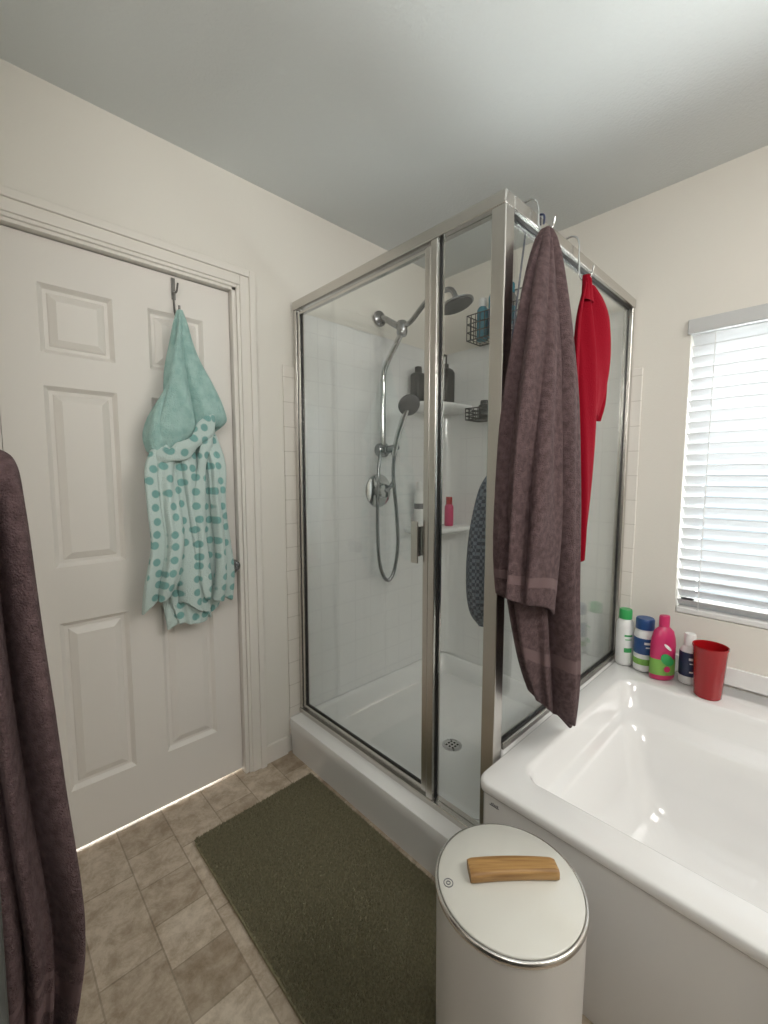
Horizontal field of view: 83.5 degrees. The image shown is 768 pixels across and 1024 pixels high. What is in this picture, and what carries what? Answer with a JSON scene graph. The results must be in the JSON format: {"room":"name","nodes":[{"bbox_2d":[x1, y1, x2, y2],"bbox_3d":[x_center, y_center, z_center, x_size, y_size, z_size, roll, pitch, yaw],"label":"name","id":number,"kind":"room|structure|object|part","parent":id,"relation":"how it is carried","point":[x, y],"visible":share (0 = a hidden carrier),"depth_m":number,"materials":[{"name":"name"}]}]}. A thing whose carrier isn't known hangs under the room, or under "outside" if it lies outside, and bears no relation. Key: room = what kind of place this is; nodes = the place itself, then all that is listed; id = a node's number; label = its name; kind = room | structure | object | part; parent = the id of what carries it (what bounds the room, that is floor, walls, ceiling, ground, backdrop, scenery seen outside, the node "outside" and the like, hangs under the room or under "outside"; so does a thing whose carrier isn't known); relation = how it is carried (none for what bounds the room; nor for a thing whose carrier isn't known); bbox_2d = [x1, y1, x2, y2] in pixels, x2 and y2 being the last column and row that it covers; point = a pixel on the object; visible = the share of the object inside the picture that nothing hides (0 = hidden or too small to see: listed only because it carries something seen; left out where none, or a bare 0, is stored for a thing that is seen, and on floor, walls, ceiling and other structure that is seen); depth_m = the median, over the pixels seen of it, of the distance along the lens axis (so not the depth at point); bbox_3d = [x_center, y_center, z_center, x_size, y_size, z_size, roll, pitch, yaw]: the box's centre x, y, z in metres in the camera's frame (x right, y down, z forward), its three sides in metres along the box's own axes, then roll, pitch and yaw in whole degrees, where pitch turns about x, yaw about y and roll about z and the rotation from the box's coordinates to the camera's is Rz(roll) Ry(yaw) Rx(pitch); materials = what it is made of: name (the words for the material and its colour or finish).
{"room":"bathroom","nodes":[
{"label":"bathroom","id":0,"kind":"room"},
{"bbox_2d":[0,58,424,751],"bbox_3d":[-0.616,-0.093,1.842,3.050,2.470,0.120,-5,7,-43],"label":"wall","id":1,"kind":"structure","parent":0,"point":[57,146],"depth_m":1.71,"materials":[{"name":"white paint"}]},
{"bbox_2d":[0,225,242,848],"bbox_3d":[-0.868,0.147,1.547,0.711,2.007,0.102,-5,7,-43],"label":"door","id":2,"kind":"structure","parent":1,"relation":"in","point":[148,714],"depth_m":1.49,"materials":[{"name":"white paint"}]},
{"bbox_2d":[171,278,180,314],"bbox_3d":[-0.752,-0.775,1.557,0.014,0.156,0.063,-5,7,-43],"label":"hook","id":3,"kind":"object","parent":2,"relation":"hanging from","point":[173,292],"visible":0.77,"depth_m":1.57,"materials":[{"name":"grey metal"}]},
{"bbox_3d":[-0.771,-0.816,1.574,0.014,0.077,0.004,-5,7,-43],"label":"hook plate","id":4,"kind":"part","parent":3,"relation":"part of","materials":[{"name":"grey metal"}]},
{"bbox_2d":[142,309,234,629],"bbox_3d":[-0.717,-0.143,1.554,0.325,1.151,0.168,-4,7,-41],"label":"towel","id":5,"kind":"object","parent":3,"relation":"hanging from","point":[190,570],"visible":1,"depth_m":1.52,"materials":[{"name":"teal fabric"}]},
{"bbox_2d":[142,309,226,462],"bbox_3d":[-0.707,-0.445,1.543,0.291,0.547,0.145,-5,7,-43],"label":"hood","id":6,"kind":"object","parent":5,"relation":"attached to","point":[182,425],"depth_m":1.51,"materials":[{"name":"teal fabric"}]},
{"bbox_3d":[-0.698,0.073,1.573,0.078,0.674,0.120,3,6,31],"label":"panel","id":7,"kind":"part","parent":5,"relation":"part of","materials":[{"name":"white fabric"}]},
{"bbox_3d":[-0.625,0.220,1.762,0.060,0.060,0.068,-5,7,-43],"label":"knob","id":8,"kind":"part","parent":2,"relation":"part of","materials":[{"name":"grey metal"}]},
{"bbox_2d":[0,185,266,773],"bbox_3d":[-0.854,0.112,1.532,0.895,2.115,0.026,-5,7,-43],"label":"trim","id":9,"kind":"structure","parent":1,"relation":"attached to","point":[14,204],"depth_m":1.74,"materials":[{"name":"white paint"}]},
{"bbox_2d":[267,736,287,763],"bbox_3d":[-0.491,1.092,1.974,0.113,0.085,0.014,-5,7,-43],"label":"baseboard","id":10,"kind":"structure","parent":1,"relation":"attached to","point":[277,749],"depth_m":1.97,"materials":[{"name":"white paint"}]},
{"bbox_2d":[282,364,300,733],"bbox_3d":[-0.411,0.198,1.976,0.085,1.694,0.008,-5,7,-43],"label":"trim","id":11,"kind":"structure","parent":1,"relation":"attached to","point":[287,371],"depth_m":1.95,"materials":[{"name":"beige tile"}]},
{"bbox_2d":[304,314,423,705],"bbox_3d":[-0.007,0.008,2.344,1.030,1.860,0.010,-5,7,-43],"label":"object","id":12,"kind":"structure","parent":1,"relation":"attached to","point":[364,627],"depth_m":2.20,"materials":[{"name":"white plastic"}]},
{"bbox_2d":[365,286,473,581],"bbox_3d":[0.164,-0.318,2.079,0.183,1.416,0.566,-5,7,-43],"label":"shower fixture","id":13,"kind":"object","parent":1,"relation":"attached to","point":[378,487],"visible":0.92,"depth_m":2.22,"materials":[{"name":"grey metal"}]},
{"bbox_3d":[-0.011,-0.112,2.280,0.180,0.180,0.060,-5,7,-43],"label":"valve plate","id":14,"kind":"part","parent":13,"relation":"part of","materials":[{"name":"silver metal"}]},
{"bbox_3d":[0.033,-0.137,2.264,0.061,0.068,0.024,-3,6,-27],"label":"valve lever","id":15,"kind":"part","parent":13,"relation":"part of","materials":[{"name":"grey metal"}]},
{"bbox_3d":[0.034,-0.959,2.175,0.036,0.105,0.156,-5,7,-43],"label":"shower arm","id":16,"kind":"part","parent":13,"relation":"part of","materials":[{"name":"grey metal"}]},
{"bbox_3d":[0.039,-0.331,2.233,0.086,0.054,0.042,4,6,38],"label":"bracket arm","id":17,"kind":"part","parent":13,"relation":"part of","materials":[{"name":"grey metal"}]},
{"bbox_3d":[0.206,-0.952,1.999,0.023,0.117,0.341,-5,7,-43],"label":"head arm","id":18,"kind":"part","parent":13,"relation":"part of","materials":[{"name":"grey metal"}]},
{"bbox_3d":[0.317,-0.902,1.886,0.141,0.043,0.138,-5,7,-43],"label":"spray plate","id":19,"kind":"part","parent":13,"relation":"part of","materials":[{"name":"grey metal"}]},
{"bbox_2d":[404,363,471,653],"bbox_3d":[0.312,0.014,2.495,0.340,1.760,0.210,-5,7,-43],"label":"corner shelf","id":20,"kind":"object","parent":1,"relation":"attached to","point":[452,411],"visible":0.38,"depth_m":2.61,"materials":[{"name":"white plastic"}]},
{"bbox_2d":[410,366,423,400],"bbox_3d":[0.191,-0.707,2.393,0.076,0.195,0.061,-5,7,-43],"label":"bottle","id":21,"kind":"object","parent":20,"relation":"on","point":[417,378],"visible":0.76,"depth_m":2.37,"materials":[{"name":"black plastic"}]},
{"bbox_2d":[414,481,422,525],"bbox_3d":[0.202,-0.045,2.462,0.057,0.260,0.057,-2,5,-22],"label":"bottle","id":22,"kind":"object","parent":20,"relation":"on","point":[418,496],"visible":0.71,"depth_m":2.44,"materials":[{"name":"white plastic"}]},
{"bbox_3d":[0.312,0.107,2.503,0.340,0.045,0.210,-5,7,-43],"label":"shelf","id":23,"kind":"part","parent":20,"relation":"part of","materials":[{"name":"white plastic"}]},
{"bbox_3d":[0.312,-0.591,2.442,0.340,0.045,0.210,-5,7,-43],"label":"shelf","id":24,"kind":"part","parent":20,"relation":"part of","materials":[{"name":"white plastic"}]},
{"bbox_2d":[443,354,454,401],"bbox_3d":[0.349,-0.749,2.430,0.080,0.272,0.076,-5,7,-43],"label":"pump bottle","id":25,"kind":"object","parent":20,"relation":"on","point":[449,375],"visible":0.64,"depth_m":2.40,"materials":[{"name":"black plastic"}]},
{"bbox_2d":[444,497,453,525],"bbox_3d":[0.379,-0.004,2.511,0.052,0.170,0.052,-5,7,-43],"label":"bottle","id":26,"kind":"object","parent":20,"relation":"on","point":[448,512],"visible":1,"depth_m":2.49,"materials":[{"name":"pink plastic"}]},
{"bbox_3d":[0.360,0.005,2.596,0.130,1.760,0.130,-5,7,-43],"label":"panel","id":27,"kind":"part","parent":20,"relation":"part of","materials":[{"name":"white plastic"}]},
{"bbox_2d":[76,750,592,1023],"bbox_3d":[0.443,1.261,0.882,3.100,0.060,4.100,-5,7,-43],"label":"floor","id":28,"kind":"structure","parent":0,"point":[165,944],"depth_m":1.24,"materials":[{"name":"tile"}]},
{"bbox_2d":[0,892,8,1023],"bbox_3d":[0.161,0.843,-0.513,0.621,1.020,1.970,-5,7,-43],"label":"vanity","id":29,"kind":"object","parent":28,"relation":"on","point":[4,1015],"visible":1,"depth_m":0.24,"materials":[{"name":"grey paint"}]},
{"bbox_2d":[194,772,435,1023],"bbox_3d":[-0.169,1.177,1.352,0.511,0.022,0.961,-5,7,-43],"label":"bath mat","id":30,"kind":"object","parent":28,"relation":"on","point":[343,922],"visible":0.91,"depth_m":1.29,"materials":[{"name":"green fabric"}]},
{"bbox_2d":[290,651,614,876],"bbox_3d":[0.321,0.900,2.000,1.113,0.463,1.048,-5,7,-43],"label":"shower tray","id":31,"kind":"object","parent":28,"relation":"on","point":[385,712],"visible":0.59,"depth_m":1.95,"materials":[{"name":"white plastic"}]},
{"bbox_2d":[292,188,635,828],"bbox_3d":[0.337,0.018,1.939,1.068,1.869,1.047,-5,7,-43],"label":"shower enclosure","id":32,"kind":"object","parent":31,"relation":"on","point":[506,211],"visible":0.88,"depth_m":1.39,"materials":[{"name":"silver metal"}]},
{"bbox_3d":[-0.378,0.023,1.966,0.036,1.811,0.023,-5,7,-43],"label":"wall post","id":33,"kind":"part","parent":32,"relation":"part of","materials":[{"name":"silver metal"}]},
{"bbox_3d":[-0.115,0.047,1.691,0.024,1.791,0.734,-5,7,-43],"label":"door frame","id":34,"kind":"part","parent":32,"relation":"part of","materials":[{"name":"silver metal"}]},
{"bbox_3d":[-0.040,0.967,1.693,0.044,0.022,1.003,-5,7,-43],"label":"rail","id":35,"kind":"part","parent":32,"relation":"part of","materials":[{"name":"silver metal"}]},
{"bbox_3d":[-0.026,-0.865,1.516,0.044,0.036,1.045,-5,7,-43],"label":"rail","id":36,"kind":"part","parent":32,"relation":"part of","materials":[{"name":"silver metal"}]},
{"bbox_3d":[0.123,0.097,1.444,0.068,0.140,0.030,-5,7,-43],"label":"handle","id":37,"kind":"part","parent":32,"relation":"part of","materials":[{"name":"silver metal"}]},
{"bbox_3d":[0.146,0.071,1.417,0.030,1.791,0.024,-5,7,-43],"label":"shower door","id":38,"kind":"part","parent":32,"relation":"part of","materials":[{"name":"silver metal"}]},
{"bbox_3d":[0.166,0.073,1.397,0.040,1.811,0.027,-5,7,-43],"label":"post","id":39,"kind":"part","parent":32,"relation":"part of","materials":[{"name":"silver metal"}]},
{"bbox_3d":[0.321,0.098,1.236,0.044,1.833,0.044,-5,7,-43],"label":"corner post","id":40,"kind":"part","parent":32,"relation":"part of","materials":[{"name":"silver metal"}]},
{"bbox_2d":[466,213,545,626],"bbox_3d":[0.358,-0.248,1.361,0.159,1.268,0.198,-2,6,-25],"label":"mesh bag","id":41,"kind":"object","parent":32,"relation":"hanging from","point":[475,560],"visible":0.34,"depth_m":1.38,"materials":[{"name":"blue"}]},
{"bbox_2d":[517,198,555,230],"bbox_3d":[0.433,-0.838,1.224,0.006,0.119,0.118,-5,7,-43],"label":"towel hook","id":42,"kind":"object","parent":32,"relation":"attached to","point":[530,199],"visible":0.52,"depth_m":1.22,"materials":[{"name":"silver metal"}]},
{"bbox_2d":[493,225,580,727],"bbox_3d":[0.431,-0.043,1.167,0.460,1.481,0.196,-5,7,-43],"label":"bath towel","id":43,"kind":"object","parent":42,"relation":"hanging from","point":[537,518],"visible":1,"depth_m":1.08,"materials":[{"name":"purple fabric"}]},
{"bbox_3d":[0.711,0.686,1.661,0.989,0.020,0.032,-5,7,-43],"label":"rail","id":44,"kind":"part","parent":32,"relation":"part of","materials":[{"name":"silver metal"}]},
{"bbox_3d":[0.703,-0.865,1.516,1.012,0.036,0.044,-5,7,-43],"label":"rail","id":45,"kind":"part","parent":32,"relation":"part of","materials":[{"name":"silver metal"}]},
{"bbox_2d":[566,236,594,280],"bbox_3d":[0.636,-0.836,1.418,0.006,0.159,0.118,-5,7,-43],"label":"towel hook","id":46,"kind":"object","parent":32,"relation":"hanging from","point":[576,237],"visible":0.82,"depth_m":1.41,"materials":[{"name":"silver metal"}]},
{"bbox_2d":[574,274,610,561],"bbox_3d":[0.713,-0.295,1.480,0.278,0.960,0.066,-5,7,-43],"label":"garment","id":47,"kind":"object","parent":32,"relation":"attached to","point":[592,333],"visible":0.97,"depth_m":1.43,"materials":[{"name":"red fabric"}]},
{"bbox_3d":[1.060,-0.115,1.924,0.025,1.530,0.036,-5,7,-43],"label":"wall post","id":48,"kind":"part","parent":32,"relation":"part of","materials":[{"name":"silver metal"}]},
{"bbox_2d":[435,823,589,1023],"bbox_3d":[0.238,0.968,0.846,0.281,0.532,0.281,-5,7,-43],"label":"trash can","id":49,"kind":"object","parent":28,"relation":"on","point":[508,952],"visible":0.98,"depth_m":0.75,"materials":[{"name":"grey plastic"}]},
{"bbox_3d":[0.238,0.707,0.823,0.267,0.008,0.267,-5,7,-43],"label":"lid","id":50,"kind":"part","parent":49,"relation":"part of","materials":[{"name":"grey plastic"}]},
{"bbox_2d":[467,855,559,883],"bbox_3d":[0.249,0.690,0.833,0.171,0.023,0.042,0,5,-2],"label":"handle","id":51,"kind":"object","parent":49,"relation":"on","point":[484,869],"visible":1,"depth_m":0.82,"materials":[{"name":"brown wood"}]},
{"bbox_2d":[481,660,767,1023],"bbox_3d":[1.206,0.981,1.044,1.152,0.470,1.557,-5,7,-43],"label":"bathtub","id":52,"kind":"object","parent":28,"relation":"on","point":[656,797],"visible":0.84,"depth_m":1.28,"materials":[{"name":"white plastic"}]},
{"bbox_2d":[615,607,633,665],"bbox_3d":[1.060,0.545,1.893,0.068,0.245,0.068,-5,7,-43],"label":"lotion bottle","id":53,"kind":"object","parent":52,"relation":"on","point":[625,624],"visible":1,"depth_m":1.87,"materials":[{"name":"white plastic"}]},
{"bbox_2d":[624,648,631,652],"bbox_3d":[1.058,0.601,1.866,0.033,0.020,0.004,0,5,3],"label":"print","id":54,"kind":"object","parent":53,"relation":"attached to","point":[626,650],"depth_m":1.86,"materials":[{"name":"green plastic"}]},
{"bbox_2d":[632,615,654,671],"bbox_3d":[1.110,0.561,1.834,0.079,0.225,0.079,-5,7,-43],"label":"bottle","id":55,"kind":"object","parent":52,"relation":"on","point":[645,625],"visible":0.79,"depth_m":1.81,"materials":[{"name":"white plastic"}]},
{"bbox_2d":[649,614,675,680],"bbox_3d":[1.138,0.549,1.753,0.080,0.262,0.081,-5,7,-43],"label":"shampoo bottle","id":56,"kind":"object","parent":52,"relation":"on","point":[663,639],"visible":1,"depth_m":1.73,"materials":[{"name":"pink plastic"}]},
{"bbox_2d":[678,632,696,684],"bbox_3d":[1.220,0.583,1.720,0.067,0.200,0.067,-5,7,-43],"label":"bottle","id":57,"kind":"object","parent":52,"relation":"on","point":[685,665],"visible":0.65,"depth_m":1.70,"materials":[{"name":"white plastic"}]},
{"bbox_2d":[692,640,729,700],"bbox_3d":[1.219,0.595,1.613,0.113,0.195,0.113,-5,7,-43],"label":"cup","id":58,"kind":"object","parent":52,"relation":"on","point":[710,658],"visible":1,"depth_m":1.58,"materials":[{"name":"red plastic"}]},
{"bbox_2d":[0,0,767,277],"bbox_3d":[0.546,-1.266,0.514,3.050,0.100,3.650,-5,7,-43],"label":"ceiling","id":59,"kind":"structure","parent":0,"point":[383,121],"depth_m":1.31,"materials":[{"name":"white paint"}]},
{"bbox_2d":[444,145,767,697],"bbox_3d":[1.610,-0.063,1.499,0.160,2.470,3.450,-5,7,-43],"label":"wall","id":60,"kind":"structure","parent":0,"point":[696,246],"depth_m":1.79,"materials":[{"name":"white paint"}]},
{"bbox_2d":[465,287,521,421],"bbox_3d":[0.610,-0.820,2.264,0.140,0.684,0.335,-5,7,-43],"label":"shower caddy","id":61,"kind":"object","parent":60,"relation":"attached to","point":[474,419],"visible":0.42,"depth_m":2.30,"materials":[{"name":"black metal"}]},
{"bbox_2d":[465,405,487,421],"bbox_3d":[0.600,-0.530,2.294,0.131,0.066,0.315,-5,7,-43],"label":"basket","id":62,"kind":"object","parent":61,"relation":"on","point":[474,419],"depth_m":2.33,"materials":[{"name":"black metal"}]},
{"bbox_2d":[477,297,487,341],"bbox_3d":[0.533,-1.038,2.324,0.060,0.220,0.060,-5,7,-43],"label":"bottle","id":63,"kind":"object","parent":61,"relation":"in","point":[482,301],"visible":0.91,"depth_m":2.30,"materials":[{"name":"teal plastic"}]},
{"bbox_2d":[478,400,487,419],"bbox_3d":[0.550,-0.558,2.348,0.070,0.100,0.070,-5,7,-43],"label":"soap bottle","id":64,"kind":"object","parent":61,"relation":"in","point":[482,402],"visible":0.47,"depth_m":2.32,"materials":[{"name":"black plastic"}]},
{"bbox_2d":[488,296,489,337],"bbox_3d":[0.584,-1.058,2.267,0.069,0.270,0.069,-5,7,-43],"label":"bottle","id":65,"kind":"object","parent":61,"relation":"in","point":[489,296],"visible":0.14,"depth_m":2.26,"materials":[{"name":"teal plastic"}]},
{"bbox_2d":[466,299,519,345],"bbox_3d":[0.607,-0.983,2.247,0.131,0.136,0.335,-5,7,-43],"label":"basket","id":66,"kind":"object","parent":61,"relation":"on","point":[470,324],"depth_m":2.28,"materials":[{"name":"black metal"}]},
{"bbox_2d":[511,282,516,334],"bbox_3d":[0.643,-1.042,2.207,0.073,0.250,0.073,-5,7,-43],"label":"bottle","id":67,"kind":"object","parent":61,"relation":"in","point":[514,296],"visible":0.16,"depth_m":2.18,"materials":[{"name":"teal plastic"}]},
{"bbox_2d":[444,310,623,681],"bbox_3d":[0.721,0.010,2.319,0.010,1.860,1.030,-5,7,-43],"label":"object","id":68,"kind":"structure","parent":60,"relation":"attached to","point":[596,569],"depth_m":2.09,"materials":[{"name":"white tile"}]},
{"bbox_2d":[620,368,642,607],"bbox_3d":[1.096,-0.005,1.924,0.008,1.240,0.055,-5,7,-43],"label":"trim","id":69,"kind":"structure","parent":60,"relation":"attached to","point":[637,374],"depth_m":1.91,"materials":[{"name":"beige tile"}]},
{"bbox_2d":[675,654,767,695],"bbox_3d":[1.627,0.673,1.421,0.012,0.073,1.520,-5,7,-43],"label":"trim","id":70,"kind":"structure","parent":60,"relation":"attached to","point":[752,682],"depth_m":1.66,"materials":[{"name":"white plastic"}]},
{"bbox_2d":[681,443,767,613],"bbox_3d":[1.733,-0.135,1.430,0.050,1.185,1.190,-5,7,-43],"label":"window","id":71,"kind":"structure","parent":60,"relation":"in","point":[688,547],"depth_m":1.84,"materials":[{"name":"white plastic"}]},
{"bbox_2d":[676,303,767,628],"bbox_3d":[1.656,-0.136,1.360,0.072,1.194,1.205,-5,7,-43],"label":"window blind","id":72,"kind":"object","parent":71,"relation":"attached to","point":[728,404],"visible":0.98,"depth_m":1.69,"materials":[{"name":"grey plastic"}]},
{"bbox_3d":[1.289,-0.150,1.718,0.003,1.125,0.003,-5,7,-43],"label":"ladder cord","id":73,"kind":"part","parent":72,"relation":"part of","materials":[{"name":"white fabric"}]},
{"bbox_3d":[1.663,0.447,1.417,0.054,0.023,1.178,-5,7,-43],"label":"rail","id":74,"kind":"part","parent":72,"relation":"part of","materials":[{"name":"white plastic"}]},
{"bbox_3d":[-0.604,-0.098,0.606,0.063,0.039,0.036,-5,7,-43],"label":"towel hook","id":75,"kind":"object","parent":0,"visible":0},
{"bbox_2d":[0,450,85,1023],"bbox_3d":[-0.616,0.415,0.695,0.155,1.030,0.336,-5,7,-43],"label":"bath towel","id":76,"kind":"object","parent":75,"relation":"hanging from","point":[42,903],"visible":0.96,"depth_m":0.61,"materials":[{"name":"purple fabric"}]}
]}

